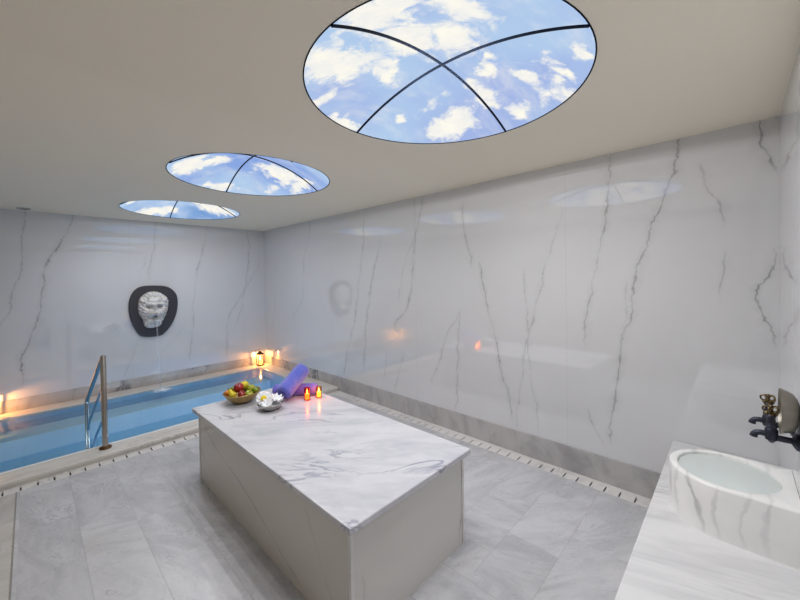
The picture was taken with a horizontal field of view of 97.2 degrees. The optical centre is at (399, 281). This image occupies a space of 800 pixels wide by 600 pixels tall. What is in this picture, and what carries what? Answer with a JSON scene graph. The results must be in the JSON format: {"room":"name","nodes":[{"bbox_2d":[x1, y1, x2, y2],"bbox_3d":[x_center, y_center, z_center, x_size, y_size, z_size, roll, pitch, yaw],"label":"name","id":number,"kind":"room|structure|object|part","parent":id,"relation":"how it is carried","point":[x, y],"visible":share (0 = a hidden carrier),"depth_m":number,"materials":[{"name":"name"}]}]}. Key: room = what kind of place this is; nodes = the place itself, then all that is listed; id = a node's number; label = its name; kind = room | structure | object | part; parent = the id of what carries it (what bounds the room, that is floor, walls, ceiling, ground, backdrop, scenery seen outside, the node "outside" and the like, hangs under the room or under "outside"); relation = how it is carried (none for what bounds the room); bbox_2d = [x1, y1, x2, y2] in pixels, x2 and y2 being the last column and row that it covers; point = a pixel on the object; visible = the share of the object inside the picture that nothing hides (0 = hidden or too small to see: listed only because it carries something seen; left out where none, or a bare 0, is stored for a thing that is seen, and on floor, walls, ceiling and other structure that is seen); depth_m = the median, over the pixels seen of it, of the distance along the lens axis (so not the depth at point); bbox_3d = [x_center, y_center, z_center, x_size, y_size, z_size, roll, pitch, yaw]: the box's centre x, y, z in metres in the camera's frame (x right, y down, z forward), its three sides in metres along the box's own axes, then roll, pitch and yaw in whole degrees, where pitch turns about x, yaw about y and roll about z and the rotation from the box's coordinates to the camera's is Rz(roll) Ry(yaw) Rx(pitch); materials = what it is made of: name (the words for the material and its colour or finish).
{"room":"spa","nodes":[
{"label":"spa","id":0,"kind":"room"},
{"bbox_2d":[0,209,265,412],"bbox_3d":[-3.799,0.647,5.283,0.120,4.094,3.628,0,1,44],"label":"wall","id":1,"kind":"structure","parent":0,"point":[68,282],"depth_m":4.95,"materials":[{"name":"white stone"}]},
{"bbox_2d":[0,355,265,413],"bbox_3d":[-3.696,1.465,5.293,0.010,0.145,3.508,0,1,44],"label":"baseboard","id":2,"kind":"structure","parent":1,"relation":"attached to","point":[7,406],"depth_m":5.03,"materials":[{"name":"grey stone"}]},
{"bbox_2d":[128,286,177,336],"bbox_3d":[-3.595,0.437,5.203,0.288,0.764,0.613,0,1,44],"label":"fountain","id":3,"kind":"object","parent":1,"relation":"attached to","point":[152,309],"visible":1,"depth_m":5.20,"materials":[{"name":"grey stone"}]},
{"bbox_2d":[0,395,647,599],"bbox_3d":[-0.537,1.641,2.195,4.185,0.120,3.370,0,1,44],"label":"floor","id":4,"kind":"structure","parent":0,"point":[145,526],"depth_m":2.16,"materials":[{"name":"grey stone"}]},
{"bbox_2d":[0,393,334,496],"bbox_3d":[-2.094,1.637,3.677,0.115,0.100,3.370,0,1,44],"label":"drain","id":5,"kind":"object","parent":4,"relation":"in","point":[151,448],"visible":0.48,"depth_m":3.07,"materials":[{"name":"stone"}]},
{"bbox_2d":[0,363,337,490],"bbox_3d":[-2.878,2.085,4.532,2.232,1.109,3.500,0,1,44],"label":"swimming pool","id":6,"kind":"object","parent":4,"relation":"in","point":[37,443],"visible":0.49,"depth_m":4.32,"materials":[{"name":"blue liquid"}]},
{"bbox_2d":[85,355,111,449],"bbox_3d":[-3.015,1.426,3.517,0.807,1.488,0.094,0,1,41],"label":"pool handrail","id":7,"kind":"object","parent":6,"relation":"on","point":[101,366],"visible":0.97,"depth_m":3.29,"materials":[{"name":"silver metal"}]},
{"bbox_3d":[-3.042,1.436,3.521,0.763,1.468,0.037,0,1,39],"label":"handrail","id":8,"kind":"part","parent":7,"relation":"part of","materials":[{"name":"silver metal"}]},
{"bbox_3d":[-2.751,1.114,3.279,0.045,0.868,0.045,0,1,44],"label":"post","id":9,"kind":"part","parent":7,"relation":"part of","materials":[{"name":"silver metal"}]},
{"bbox_2d":[256,349,263,365],"bbox_3d":[-2.517,1.355,6.350,0.104,0.298,0.104,0,1,44],"label":"candle lantern","id":10,"kind":"object","parent":6,"relation":"on","point":[259,352],"visible":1,"depth_m":6.34,"materials":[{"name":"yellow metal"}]},
{"bbox_2d":[192,388,470,599],"bbox_3d":[-0.628,1.296,2.495,2.051,0.565,0.918,0,1,44],"label":"marble block","id":11,"kind":"object","parent":4,"relation":"on","point":[348,501],"visible":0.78,"depth_m":1.95,"materials":[{"name":"white stone"}]},
{"bbox_2d":[222,386,260,403],"bbox_3d":[-1.339,0.971,2.990,0.298,0.094,0.298,0,1,44],"label":"fruit bowl","id":12,"kind":"object","parent":11,"relation":"on","point":[242,399],"visible":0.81,"depth_m":2.89,"materials":[{"name":"brown wood"}]},
{"bbox_2d":[228,388,235,396],"bbox_3d":[-1.380,0.916,2.904,0.056,0.093,0.056,0,1,44],"label":"pear","id":13,"kind":"object","parent":12,"relation":"in","point":[231,393],"visible":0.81,"depth_m":2.89,"materials":[{"name":"yellow food"}]},
{"bbox_2d":[233,383,243,392],"bbox_3d":[-1.373,0.897,2.999,0.080,0.086,0.080,0,1,44],"label":"apple","id":14,"kind":"object","parent":12,"relation":"in","point":[238,387],"visible":0.95,"depth_m":2.97,"materials":[{"name":"red food"}]},
{"bbox_2d":[238,390,244,396],"bbox_3d":[-1.313,0.939,2.930,0.069,0.069,0.068,0,1,44],"label":"apple","id":15,"kind":"object","parent":12,"relation":"in","point":[241,393],"visible":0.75,"depth_m":2.91,"materials":[{"name":"red food"}]},
{"bbox_2d":[241,381,248,389],"bbox_3d":[-1.361,0.900,3.085,0.076,0.081,0.076,0,1,44],"label":"apple","id":16,"kind":"object","parent":12,"relation":"in","point":[245,383],"visible":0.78,"depth_m":3.06,"materials":[{"name":"yellow food"}]},
{"bbox_2d":[245,390,252,394],"bbox_3d":[-1.260,0.938,2.940,0.070,0.069,0.067,0,1,44],"label":"apple","id":17,"kind":"object","parent":12,"relation":"in","point":[247,392],"visible":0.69,"depth_m":2.92,"materials":[{"name":"green food"}]},
{"bbox_2d":[246,384,254,390],"bbox_3d":[-1.285,0.914,3.034,0.072,0.077,0.071,0,1,44],"label":"apple","id":18,"kind":"object","parent":12,"relation":"in","point":[249,387],"visible":0.64,"depth_m":3.01,"materials":[{"name":"food"}]},
{"bbox_2d":[252,387,258,392],"bbox_3d":[-1.231,0.926,3.014,0.056,0.056,0.059,0,1,44],"label":"lime","id":19,"kind":"object","parent":12,"relation":"on","point":[255,389],"visible":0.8,"depth_m":2.99,"materials":[{"name":"green food"}]},
{"bbox_2d":[257,399,282,410],"bbox_3d":[-1.033,0.988,2.812,0.200,0.056,0.200,0,1,44],"label":"bowl","id":20,"kind":"object","parent":11,"relation":"on","point":[274,406],"visible":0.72,"depth_m":2.75,"materials":[{"name":"silver metal"}]},
{"bbox_2d":[256,391,270,405],"bbox_3d":[-1.083,0.926,2.803,0.120,0.106,0.065,-1,1,-10],"label":"flower","id":21,"kind":"object","parent":20,"relation":"on","point":[262,395],"visible":0.78,"depth_m":2.81,"materials":[{"name":"white plant"}]},
{"bbox_2d":[261,397,272,406],"bbox_3d":[-1.034,0.941,2.742,0.085,0.064,0.088,0,1,44],"label":"flower","id":22,"kind":"object","parent":20,"relation":"on","point":[267,402],"visible":1,"depth_m":2.76,"materials":[{"name":"white plant"}]},
{"bbox_2d":[270,393,283,401],"bbox_3d":[-0.985,0.926,2.817,0.103,0.060,0.104,0,1,44],"label":"flower","id":23,"kind":"object","parent":20,"relation":"in","point":[276,397],"visible":0.91,"depth_m":2.83,"materials":[{"name":"white plant"}]},
{"bbox_3d":[-0.911,1.321,2.185,1.930,0.532,0.015,0,1,44],"label":"panel","id":24,"kind":"part","parent":11,"relation":"part of","materials":[{"name":"white stone"}]},
{"bbox_2d":[272,383,317,395],"bbox_3d":[-0.929,0.956,3.132,0.384,0.102,0.105,-1,1,-5],"label":"rolled towel","id":25,"kind":"object","parent":11,"relation":"on","point":[300,391],"visible":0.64,"depth_m":3.10,"materials":[{"name":"fabric"}]},
{"bbox_2d":[277,364,308,398],"bbox_3d":[-0.930,0.865,3.086,0.136,0.247,0.329,-1,1,23],"label":"rolled towel","id":26,"kind":"object","parent":25,"relation":"on","point":[290,384],"visible":0.97,"depth_m":3.02,"materials":[{"name":"blue fabric"}]},
{"bbox_2d":[304,388,309,399],"bbox_3d":[-0.793,0.957,3.013,0.052,0.105,0.052,0,1,44],"label":"votive candle","id":27,"kind":"object","parent":11,"relation":"on","point":[306,395],"visible":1,"depth_m":3.00,"materials":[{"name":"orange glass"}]},
{"bbox_2d":[316,386,321,397],"bbox_3d":[-0.707,0.959,3.070,0.050,0.095,0.050,0,1,44],"label":"votive candle","id":28,"kind":"object","parent":11,"relation":"on","point":[319,393],"visible":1,"depth_m":3.06,"materials":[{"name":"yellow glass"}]},
{"bbox_3d":[0.081,1.309,1.817,0.013,0.532,0.821,0,1,44],"label":"panel","id":29,"kind":"part","parent":11,"relation":"part of","materials":[{"name":"white stone"}]},
{"bbox_2d":[331,391,650,507],"bbox_3d":[0.451,1.595,3.675,3.805,0.100,0.138,0,1,44],"label":"drain","id":30,"kind":"object","parent":4,"relation":"in","point":[612,490],"visible":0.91,"depth_m":3.11,"materials":[{"name":"stone"}]},
{"bbox_2d":[614,440,799,599],"bbox_3d":[1.115,1.336,1.259,0.494,0.459,2.704,0,1,44],"label":"countertop","id":31,"kind":"structure","parent":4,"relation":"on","point":[670,559],"depth_m":1.36,"materials":[{"name":"white stone"}]},
{"bbox_2d":[669,449,799,569],"bbox_3d":[1.518,0.983,1.635,0.429,0.222,0.420,0,1,44],"label":"basin","id":32,"kind":"object","parent":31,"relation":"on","point":[765,525],"visible":0.94,"depth_m":1.47,"materials":[{"name":"white stone"}]},
{"bbox_2d":[678,454,781,493],"bbox_3d":[1.514,0.886,1.637,0.350,0.001,0.350,0,1,44],"label":"water","id":33,"kind":"object","parent":32,"relation":"in","point":[724,472],"visible":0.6,"depth_m":1.63,"materials":[{"name":"liquid"}]},
{"bbox_2d":[0,0,799,230],"bbox_3d":[-1.378,-0.920,3.017,6.521,0.018,3.508,0,1,44],"label":"ceiling","id":34,"kind":"structure","parent":0,"point":[97,97],"depth_m":1.78,"materials":[{"name":"white paint"}]},
{"bbox_2d":[16,207,30,209],"bbox_3d":[-4.482,-0.868,4.200,0.124,0.012,0.124,0,1,44],"label":"recessed light","id":35,"kind":"object","parent":34,"relation":"in","point":[19,208],"visible":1,"depth_m":4.18,"materials":[{"name":"silver metal"}]},
{"bbox_2d":[119,200,239,219],"bbox_3d":[-2.777,-1.012,4.528,1.314,0.222,1.314,0,1,44],"label":"dome skylight","id":36,"kind":"object","parent":34,"relation":"attached to","point":[159,208],"visible":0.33,"depth_m":4.87,"materials":[{"name":"blue glass"}]},
{"bbox_3d":[-3.239,-1.008,4.516,0.654,0.215,0.654,0,1,44],"label":"sky panel","id":37,"kind":"part","parent":36,"relation":"part of","materials":[{"name":"blue glass"}]},
{"bbox_3d":[-2.788,-1.021,4.990,0.654,0.215,0.654,0,1,44],"label":"sky panel","id":38,"kind":"part","parent":36,"relation":"part of","materials":[{"name":"blue glass"}]},
{"bbox_3d":[-2.315,-1.023,4.539,0.654,0.215,0.654,0,1,44],"label":"sky panel","id":39,"kind":"part","parent":36,"relation":"part of","materials":[{"name":"blue glass"}]},
{"bbox_2d":[166,153,329,195],"bbox_3d":[-1.293,-1.016,3.128,1.314,0.217,1.314,0,1,44],"label":"dome skylight","id":40,"kind":"object","parent":34,"relation":"attached to","point":[237,173],"visible":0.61,"depth_m":3.36,"materials":[{"name":"blue glass"}]},
{"bbox_3d":[-1.755,-1.012,3.116,0.654,0.210,0.654,0,1,44],"label":"sky panel","id":41,"kind":"part","parent":40,"relation":"part of","materials":[{"name":"blue glass"}]},
{"bbox_3d":[-1.304,-1.025,3.590,0.654,0.210,0.654,0,1,44],"label":"sky panel","id":42,"kind":"part","parent":40,"relation":"part of","materials":[{"name":"blue glass"}]},
{"bbox_3d":[-0.831,-1.027,3.139,0.654,0.210,0.654,0,1,44],"label":"sky panel","id":43,"kind":"part","parent":40,"relation":"part of","materials":[{"name":"blue glass"}]},
{"bbox_2d":[303,0,596,143],"bbox_3d":[0.206,-0.989,1.715,1.314,0.154,1.314,0,1,44],"label":"dome skylight","id":44,"kind":"object","parent":34,"relation":"attached to","point":[401,71],"visible":1,"depth_m":1.65,"materials":[{"name":"blue glass"}]},
{"bbox_3d":[-0.256,-0.986,1.704,0.654,0.146,0.654,0,1,44],"label":"sky panel","id":45,"kind":"part","parent":44,"relation":"part of","materials":[{"name":"blue glass"}]},
{"bbox_3d":[0.195,-0.999,2.177,0.654,0.146,0.654,0,1,44],"label":"sky panel","id":46,"kind":"part","parent":44,"relation":"part of","materials":[{"name":"blue glass"}]},
{"bbox_3d":[0.218,-0.988,1.253,0.654,0.146,0.654,0,1,44],"label":"sky panel","id":47,"kind":"part","parent":44,"relation":"part of","materials":[{"name":"blue glass"}]},
{"bbox_3d":[0.669,-1.001,1.726,0.654,0.146,0.654,0,1,44],"label":"sky panel","id":48,"kind":"part","parent":44,"relation":"part of","materials":[{"name":"blue glass"}]},
{"bbox_2d":[263,116,779,472],"bbox_3d":[-0.102,0.598,4.351,6.761,4.094,0.120,0,1,44],"label":"wall","id":49,"kind":"structure","parent":0,"point":[622,306],"depth_m":2.81,"materials":[{"name":"white stone"}]},
{"bbox_2d":[266,355,660,498],"bbox_3d":[-0.308,1.446,4.482,6.016,0.202,0.010,0,1,44],"label":"baseboard","id":50,"kind":"structure","parent":49,"relation":"attached to","point":[631,478],"depth_m":3.21,"materials":[{"name":"grey stone"}]},
{"bbox_2d":[779,44,799,497],"bbox_3d":[1.003,0.137,0.698,0.120,3.114,3.628,0,1,44],"label":"wall","id":51,"kind":"structure","parent":0,"point":[789,117],"depth_m":1.62,"materials":[{"name":"white stone"}]},
{"bbox_2d":[748,394,795,435],"bbox_3d":[1.678,0.594,1.597,0.145,0.171,0.072,0,1,44],"label":"tap","id":52,"kind":"object","parent":51,"relation":"attached to","point":[767,400],"visible":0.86,"depth_m":1.60,"materials":[{"name":"black metal"}]},
{"bbox_3d":[1.646,0.639,1.628,0.056,0.036,0.027,0,1,44],"label":"spout","id":53,"kind":"part","parent":52,"relation":"part of","materials":[{"name":"black metal"}]},
{"bbox_2d":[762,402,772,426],"bbox_3d":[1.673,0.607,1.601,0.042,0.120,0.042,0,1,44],"label":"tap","id":54,"kind":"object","parent":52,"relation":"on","point":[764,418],"depth_m":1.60,"materials":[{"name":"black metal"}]},
{"bbox_3d":[1.670,0.530,1.602,0.053,0.044,0.055,0,1,44],"label":"handle","id":55,"kind":"part","parent":52,"relation":"part of","materials":[{"name":"gold metal"}]},
{"bbox_2d":[749,404,799,451],"bbox_3d":[1.554,0.598,1.466,0.145,0.171,0.072,0,1,44],"label":"tap","id":56,"kind":"object","parent":51,"relation":"attached to","point":[770,431],"visible":1,"depth_m":1.46,"materials":[{"name":"black metal"}]},
{"bbox_3d":[1.522,0.643,1.497,0.056,0.036,0.027,0,1,44],"label":"spout","id":57,"kind":"part","parent":56,"relation":"part of","materials":[{"name":"black metal"}]},
{"bbox_3d":[1.546,0.534,1.471,0.053,0.044,0.055,0,1,44],"label":"handle","id":58,"kind":"part","parent":56,"relation":"part of","materials":[{"name":"gold metal"}]},
{"bbox_2d":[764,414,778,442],"bbox_3d":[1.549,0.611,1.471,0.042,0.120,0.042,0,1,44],"label":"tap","id":59,"kind":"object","parent":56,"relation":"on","point":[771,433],"depth_m":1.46,"materials":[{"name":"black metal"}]},
{"bbox_2d":[778,388,799,433],"bbox_3d":[1.568,0.524,1.419,0.055,0.180,0.180,0,1,44],"label":"metal bowl","id":60,"kind":"object","parent":56,"relation":"on","point":[788,404],"visible":0.98,"depth_m":1.38,"materials":[{"name":"silver metal"}]}
]}

